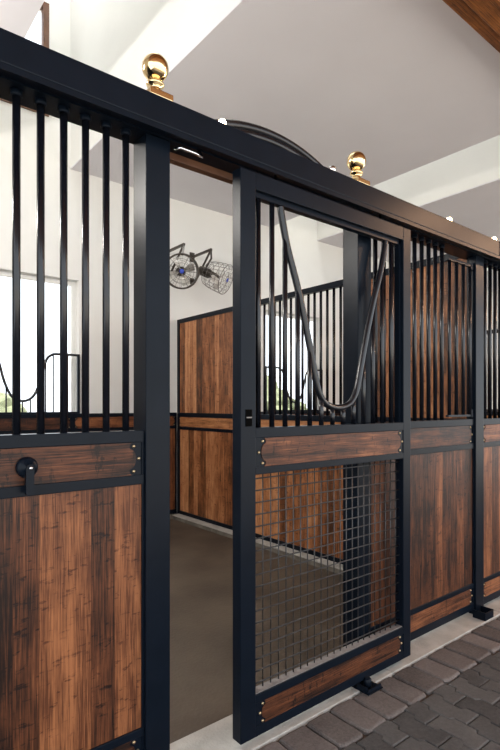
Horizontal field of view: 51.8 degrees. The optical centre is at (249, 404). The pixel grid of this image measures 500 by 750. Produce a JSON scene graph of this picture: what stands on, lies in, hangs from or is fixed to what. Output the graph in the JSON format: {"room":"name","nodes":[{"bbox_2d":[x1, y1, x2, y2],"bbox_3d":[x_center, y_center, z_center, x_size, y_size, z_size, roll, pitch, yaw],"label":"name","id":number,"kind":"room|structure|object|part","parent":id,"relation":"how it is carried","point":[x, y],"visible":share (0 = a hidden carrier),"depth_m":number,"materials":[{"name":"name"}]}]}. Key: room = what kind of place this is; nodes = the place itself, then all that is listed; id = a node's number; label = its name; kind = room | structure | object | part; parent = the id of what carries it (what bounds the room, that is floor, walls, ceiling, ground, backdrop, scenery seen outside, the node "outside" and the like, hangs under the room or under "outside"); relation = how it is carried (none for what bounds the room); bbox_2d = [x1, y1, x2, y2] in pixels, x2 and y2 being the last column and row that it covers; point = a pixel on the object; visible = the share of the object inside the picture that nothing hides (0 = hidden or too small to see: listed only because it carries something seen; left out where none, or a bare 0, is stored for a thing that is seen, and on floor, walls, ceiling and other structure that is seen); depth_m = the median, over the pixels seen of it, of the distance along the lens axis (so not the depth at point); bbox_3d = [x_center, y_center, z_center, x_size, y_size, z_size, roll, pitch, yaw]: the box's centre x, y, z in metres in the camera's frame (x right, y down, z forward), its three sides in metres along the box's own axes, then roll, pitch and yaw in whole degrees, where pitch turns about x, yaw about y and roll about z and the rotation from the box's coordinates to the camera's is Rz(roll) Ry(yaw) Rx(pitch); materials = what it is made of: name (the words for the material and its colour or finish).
{"room":"farm building","nodes":[
{"label":"farm building","id":0,"kind":"room"},
{"bbox_2d":[0,0,497,412],"bbox_3d":[1.526,-1.630,8.445,14.160,6.000,0.160,0,0,-39],"label":"wall","id":1,"kind":"structure","parent":0,"point":[201,229],"depth_m":5.87,"materials":[{"name":"beige paint"}]},
{"bbox_2d":[0,2,48,116],"bbox_3d":[-2.307,-3.595,5.235,0.500,1.170,0.070,0,0,-39],"label":"window","id":2,"kind":"structure","parent":1,"relation":"in","point":[44,8],"depth_m":5.35,"materials":[{"name":"brown wood"}]},
{"bbox_2d":[0,271,75,411],"bbox_3d":[-2.382,-0.615,5.303,1.170,1.470,0.050,0,0,-39],"label":"window","id":3,"kind":"structure","parent":1,"relation":"in","point":[71,284],"depth_m":5.64,"materials":[{"name":"beige paint"}]},
{"bbox_2d":[0,353,79,413],"bbox_3d":[-2.297,-0.228,5.198,1.170,0.641,0.027,0,0,-39],"label":"guard","id":4,"kind":"object","parent":1,"relation":"attached to","point":[7,390],"visible":0.66,"depth_m":5.37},
{"bbox_3d":[-2.297,0.082,5.198,1.144,0.020,0.024,0,0,-39],"label":"rail","id":5,"kind":"part","parent":4,"relation":"part of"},
{"bbox_3d":[-1.854,-0.228,5.559,0.026,0.639,0.026,0,0,-39],"label":"post","id":6,"kind":"part","parent":4,"relation":"part of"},
{"bbox_2d":[0,412,176,513],"bbox_3d":[-2.402,0.706,5.102,3.846,1.228,0.053,0,0,-39],"label":"wainscot","id":7,"kind":"structure","parent":1,"relation":"attached to","point":[28,421],"depth_m":5.63,"materials":[{"name":"brown wood"}]},
{"bbox_2d":[170,243,198,288],"bbox_3d":[-0.826,-1.608,6.016,0.396,0.604,0.601,0,0,-14],"label":"fan","id":8,"kind":"object","parent":1,"relation":"attached to","point":[180,271],"visible":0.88,"depth_m":5.83,"materials":[{"name":"black metal"}]},
{"bbox_3d":[-0.799,-1.536,5.908,0.104,0.129,0.209,0,0,-15],"label":"motor","id":9,"kind":"part","parent":8,"relation":"part of","materials":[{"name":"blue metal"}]},
{"bbox_2d":[190,248,232,294],"bbox_3d":[-0.525,-1.608,6.159,0.755,0.628,0.375,0,0,36],"label":"fan","id":10,"kind":"object","parent":1,"relation":"attached to","point":[206,272],"visible":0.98,"depth_m":6.06,"materials":[{"name":"metal"}]},
{"bbox_3d":[-0.487,-1.563,6.072,0.269,0.166,0.112,0,0,21],"label":"motor","id":11,"kind":"part","parent":10,"relation":"part of","materials":[{"name":"brown metal"}]},
{"bbox_3d":[-0.493,-1.721,6.126,0.040,0.253,0.130,0,0,38],"label":"hanger rod","id":12,"kind":"part","parent":10,"relation":"part of","materials":[{"name":"brown metal"}]},
{"bbox_2d":[266,311,316,363],"bbox_3d":[0.578,-0.615,7.717,1.170,1.470,0.050,0,0,-39],"label":"window","id":13,"kind":"structure","parent":1,"relation":"in","point":[277,314],"depth_m":7.99,"materials":[{"name":"beige paint"}]},
{"bbox_2d":[266,366,322,411],"bbox_3d":[0.663,-0.228,7.612,1.170,0.641,0.027,0,0,-39],"label":"guard","id":14,"kind":"object","parent":1,"relation":"attached to","point":[266,366],"visible":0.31,"depth_m":7.74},
{"bbox_3d":[0.220,-0.228,7.251,0.026,0.639,0.026,0,0,-39],"label":"post","id":15,"kind":"part","parent":14,"relation":"part of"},
{"bbox_2d":[261,411,338,415],"bbox_3d":[0.580,0.706,7.533,3.700,1.228,0.053,0,0,-39],"label":"wainscot","id":16,"kind":"structure","parent":1,"relation":"attached to","point":[277,412],"depth_m":7.71,"materials":[{"name":"brown wood"}]},
{"bbox_3d":[0.580,0.706,7.533,3.700,1.228,0.053,0,0,-39],"label":"frame","id":17,"kind":"part","parent":16,"relation":"part of","materials":[{"name":"black metal"}]},
{"bbox_2d":[0,0,499,292],"bbox_3d":[2.771,-2.538,6.918,14.160,0.015,3.780,0,0,-39],"label":"ceiling","id":18,"kind":"structure","parent":0,"point":[407,85],"depth_m":4.07,"materials":[{"name":"grey paint"}]},
{"bbox_2d":[170,519,342,743],"bbox_3d":[2.740,1.422,6.957,14.160,0.096,3.680,0,0,-39],"label":"floor","id":19,"kind":"structure","parent":0,"point":[201,560],"depth_m":3.27,"materials":[{"name":"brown concrete"}]},
{"bbox_2d":[172,513,342,570],"bbox_3d":[0.248,1.328,4.931,0.222,0.012,3.670,0,0,-39],"label":"trim","id":20,"kind":"structure","parent":19,"relation":"on","point":[266,543],"depth_m":4.92,"materials":[{"name":"concrete"}]},
{"bbox_2d":[177,254,467,563],"bbox_3d":[0.299,0.140,4.873,0.052,2.360,3.705,0,0,-39],"label":"wall","id":21,"kind":"structure","parent":20,"relation":"on","point":[205,340],"depth_m":5.04,"materials":[{"name":"brown wood"}]},
{"bbox_2d":[170,597,499,749],"bbox_3d":[3.449,1.415,5.008,16.795,0.090,0.238,0,0,-39],"label":"kerb","id":22,"kind":"object","parent":19,"relation":"on","point":[218,735],"visible":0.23,"depth_m":2.33,"materials":[{"name":"concrete"}]},
{"bbox_2d":[134,133,169,749],"bbox_3d":[-0.367,0.196,1.920,0.099,2.348,0.100,0,0,-39],"label":"steel post","id":23,"kind":"object","parent":22,"relation":"on","point":[151,153],"visible":0.95,"depth_m":1.88,"materials":[{"name":"black metal"}]},
{"bbox_2d":[0,87,143,749],"bbox_3d":[-0.803,0.179,1.519,1.083,2.312,0.095,0,0,-39],"label":"panel","id":24,"kind":"object","parent":23,"relation":"attached to","point":[72,503],"visible":1,"depth_m":1.69,"materials":[{"name":"brown wood"}]},
{"bbox_3d":[-0.676,0.229,1.579,0.024,0.093,0.018,0,0,-39],"label":"latch handle","id":25,"kind":"part","parent":24,"relation":"part of","materials":[{"name":"black metal"}]},
{"bbox_3d":[-0.817,0.714,1.536,1.083,1.243,0.050,0,0,-39],"label":"frame","id":26,"kind":"part","parent":24,"relation":"part of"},
{"bbox_2d":[343,229,370,646],"bbox_3d":[0.555,0.196,2.672,0.106,2.348,0.100,0,0,-39],"label":"steel post","id":27,"kind":"object","parent":22,"relation":"on","point":[356,247],"visible":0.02,"depth_m":2.64,"materials":[{"name":"black metal"}]},
{"bbox_2d":[371,234,473,640],"bbox_3d":[1.027,0.179,3.040,1.088,2.312,0.050,0,0,-39],"label":"panel","id":28,"kind":"object","parent":27,"relation":"attached to","point":[442,451],"visible":0.55,"depth_m":3.09,"materials":[{"name":"brown wood"}]},
{"bbox_3d":[1.027,0.714,3.040,1.088,1.243,0.050,0,0,-39],"label":"frame","id":29,"kind":"part","parent":28,"relation":"part of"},
{"bbox_3d":[1.326,-0.420,3.271,0.280,0.989,0.020,0,0,-39],"label":"feed door","id":30,"kind":"part","parent":28,"relation":"part of","materials":[{"name":"black metal"}]},
{"bbox_2d":[351,676,382,695],"bbox_3d":[0.561,1.346,2.509,0.110,0.048,0.130,0,0,-39],"label":"floor guide","id":31,"kind":"object","parent":22,"relation":"on","point":[367,686],"visible":0.89,"depth_m":2.48,"materials":[{"name":"black metal"}]},
{"bbox_2d":[468,255,483,613],"bbox_3d":[1.497,0.196,3.409,0.106,2.348,0.052,0,0,-39],"label":"steel post","id":32,"kind":"object","parent":22,"relation":"on","point":[478,262],"visible":0.76,"depth_m":3.38,"materials":[{"name":"black metal"}]},
{"bbox_2d":[473,605,493,620],"bbox_3d":[1.506,1.345,3.327,0.110,0.050,0.083,0,0,-39],"label":"floor guide","id":33,"kind":"object","parent":22,"relation":"on","point":[485,613],"visible":1,"depth_m":3.30,"materials":[{"name":"black metal"}]},
{"bbox_3d":[3.188,1.396,7.329,0.220,0.148,3.670,0,0,-39],"label":"trim","id":34,"kind":"structure","parent":19,"relation":"on","visible":0},
{"bbox_2d":[487,329,497,417],"bbox_3d":[3.237,0.140,7.269,0.052,2.360,3.705,0,0,-39],"label":"wall","id":35,"kind":"structure","parent":34,"relation":"on","point":[497,329],"depth_m":7.17,"materials":[{"name":"paint"}]},
{"bbox_2d":[71,0,499,269],"bbox_3d":[1.841,-3.587,6.192,8.800,2.085,3.730,0,0,-39],"label":"ceiling beam","id":36,"kind":"structure","parent":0,"point":[112,37],"depth_m":4.86,"materials":[{"name":"beige paint"}]},
{"bbox_2d":[259,617,499,749],"bbox_3d":[4.987,1.452,3.410,17.160,0.157,4.182,0,0,-39],"label":"floor","id":37,"kind":"structure","parent":0,"point":[347,722],"depth_m":2.31,"materials":[{"name":"grey stone"}]},
{"bbox_3d":[4.943,-2.650,3.464,17.160,0.080,4.320,0,0,-39],"label":"ceiling","id":38,"kind":"structure","parent":0,"visible":0},
{"bbox_2d":[443,0,499,52],"bbox_3d":[3.727,-2.460,4.955,17.160,0.340,0.230,0,0,-39],"label":"beam","id":39,"kind":"structure","parent":38,"relation":"attached to","point":[483,16],"depth_m":3.06,"materials":[{"name":"brown wood"}]},
{"label":"outside","id":40,"kind":"structure","parent":0,"visible":0},
{"bbox_3d":[-9.480,1.480,11.625,120.000,0.100,150.000,0,0,-39],"label":"ground","id":41,"kind":"structure","parent":40,"visible":0},
{"bbox_2d":[0,392,26,411],"bbox_3d":[-6.130,0.497,11.108,2.958,1.866,2.913,0,0,-39],"label":"shrub","id":42,"kind":"object","parent":41,"relation":"on","point":[2,395],"visible":0.09,"depth_m":10.96,"materials":[{"name":"green plant"}]},
{"bbox_2d":[267,375,294,409],"bbox_3d":[-0.111,0.194,16.655,3.647,2.473,3.446,0,0,-39],"label":"shrub","id":43,"kind":"object","parent":41,"relation":"on","point":[277,388],"visible":0.05,"depth_m":15.85,"materials":[{"name":"green plant"}]},
{"bbox_3d":[-2.732,-0.580,2.353,0.140,3.900,3.900,0,0,-39],"label":"wall","id":44,"kind":"structure","parent":0,"visible":0},
{"bbox_2d":[0,28,499,270],"bbox_3d":[1.454,-1.016,3.359,11.500,0.132,0.181,0,0,-39],"label":"header beam","id":45,"kind":"structure","parent":44,"relation":"attached to","point":[29,66],"depth_m":1.92,"materials":[{"name":"black metal"}]},
{"bbox_2d":[142,52,172,100],"bbox_3d":[-0.340,-1.169,1.849,0.095,0.175,0.100,0,0,-39],"label":"brass finial","id":46,"kind":"object","parent":45,"relation":"on","point":[155,69],"visible":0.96,"depth_m":1.82,"materials":[{"name":"gold metal"}]},
{"bbox_3d":[-0.340,-1.098,1.849,0.092,0.032,0.100,0,0,-39],"label":"plate","id":47,"kind":"part","parent":46,"relation":"part of","materials":[{"name":"gold metal"}]},
{"bbox_2d":[174,146,202,157],"bbox_3d":[-0.229,-0.959,1.934,0.121,0.041,0.042,0,0,-39],"label":"lamp","id":48,"kind":"object","parent":45,"relation":"attached to","point":[199,154],"visible":1,"depth_m":1.92,"materials":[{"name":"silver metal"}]},
{"bbox_2d":[215,119,322,165],"bbox_3d":[0.099,-1.151,2.292,0.821,0.137,0.041,0,0,-39],"label":"arch","id":49,"kind":"object","parent":45,"relation":"on","point":[263,133],"visible":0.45,"depth_m":2.26,"materials":[{"name":"black metal"}]},
{"bbox_2d":[233,167,410,744],"bbox_3d":[0.396,0.175,2.403,1.154,2.319,0.060,0,0,-39],"label":"sliding door","id":50,"kind":"structure","parent":45,"relation":"hanging from","point":[257,450],"depth_m":2.25,"materials":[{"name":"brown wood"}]},
{"bbox_3d":[-0.005,0.051,2.044,0.032,0.067,0.002,0,0,-39],"label":"flush pull","id":51,"kind":"part","parent":50,"relation":"part of","materials":[{"name":"black metal"}]},
{"bbox_3d":[0.035,1.248,2.109,0.070,0.092,0.040,0,0,-39],"label":"plate","id":52,"kind":"part","parent":50,"relation":"part of","materials":[{"name":"black metal"}]},
{"bbox_3d":[0.035,0.192,2.109,0.070,0.118,0.040,0,0,-39],"label":"plate","id":53,"kind":"part","parent":50,"relation":"part of","materials":[{"name":"black metal"}]},
{"bbox_3d":[0.394,-0.388,2.413,1.011,0.959,0.030,0,0,-39],"label":"frame","id":54,"kind":"part","parent":50,"relation":"part of","materials":[{"name":"black metal"}]},
{"bbox_3d":[0.397,1.167,2.410,1.011,0.003,0.041,0,0,-39],"label":"sill","id":55,"kind":"part","parent":50,"relation":"part of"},
{"bbox_3d":[0.398,1.315,2.408,1.011,0.041,0.054,0,0,-39],"label":"rail","id":56,"kind":"part","parent":50,"relation":"part of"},
{"bbox_3d":[0.398,1.185,2.408,1.011,0.034,0.054,0,0,-39],"label":"rail","id":57,"kind":"part","parent":50,"relation":"part of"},
{"bbox_3d":[0.398,0.266,2.408,1.011,0.030,0.054,0,0,-39],"label":"rail","id":58,"kind":"part","parent":50,"relation":"part of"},
{"bbox_3d":[0.398,0.113,2.408,1.011,0.041,0.054,0,0,-39],"label":"rail","id":59,"kind":"part","parent":50,"relation":"part of","materials":[{"name":"black metal"}]},
{"bbox_3d":[0.398,-0.901,2.408,1.011,0.068,0.054,0,0,-39],"label":"rail","id":60,"kind":"part","parent":50,"relation":"part of","materials":[{"name":"black metal"}]},
{"bbox_3d":[0.764,1.248,2.704,0.070,0.092,0.040,0,0,-39],"label":"plate","id":61,"kind":"part","parent":50,"relation":"part of","materials":[{"name":"black metal"}]},
{"bbox_3d":[0.764,0.192,2.704,0.070,0.118,0.040,0,0,-39],"label":"plate","id":62,"kind":"part","parent":50,"relation":"part of","materials":[{"name":"black metal"}]},
{"bbox_2d":[328,165,335,170],"bbox_3d":[0.389,-1.110,2.447,0.044,0.056,0.044,0,0,-39],"label":"lamp","id":63,"kind":"object","parent":45,"relation":"on","point":[332,167],"visible":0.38,"depth_m":2.43,"materials":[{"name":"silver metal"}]},
{"bbox_2d":[347,151,369,185],"bbox_3d":[0.528,-1.169,2.557,0.095,0.175,0.100,0,0,-39],"label":"brass finial","id":64,"kind":"object","parent":45,"relation":"on","point":[356,161],"visible":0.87,"depth_m":2.53,"materials":[{"name":"gold metal"}]},
{"bbox_3d":[0.528,-1.098,2.557,0.092,0.032,0.100,0,0,-39],"label":"plate","id":65,"kind":"part","parent":64,"relation":"part of","materials":[{"name":"gold metal"}]},
{"bbox_2d":[484,260,499,603],"bbox_3d":[1.953,0.179,3.795,1.085,2.312,0.050,0,0,-39],"label":"panel","id":66,"kind":"object","parent":45,"relation":"attached to","point":[491,425],"visible":0.82,"depth_m":3.53,"materials":[{"name":"brown wood"}]},
{"bbox_3d":[1.952,0.714,3.795,1.085,1.243,0.050,0,0,-39],"label":"frame","id":67,"kind":"part","parent":66,"relation":"part of","materials":[{"name":"black metal"}]}
]}

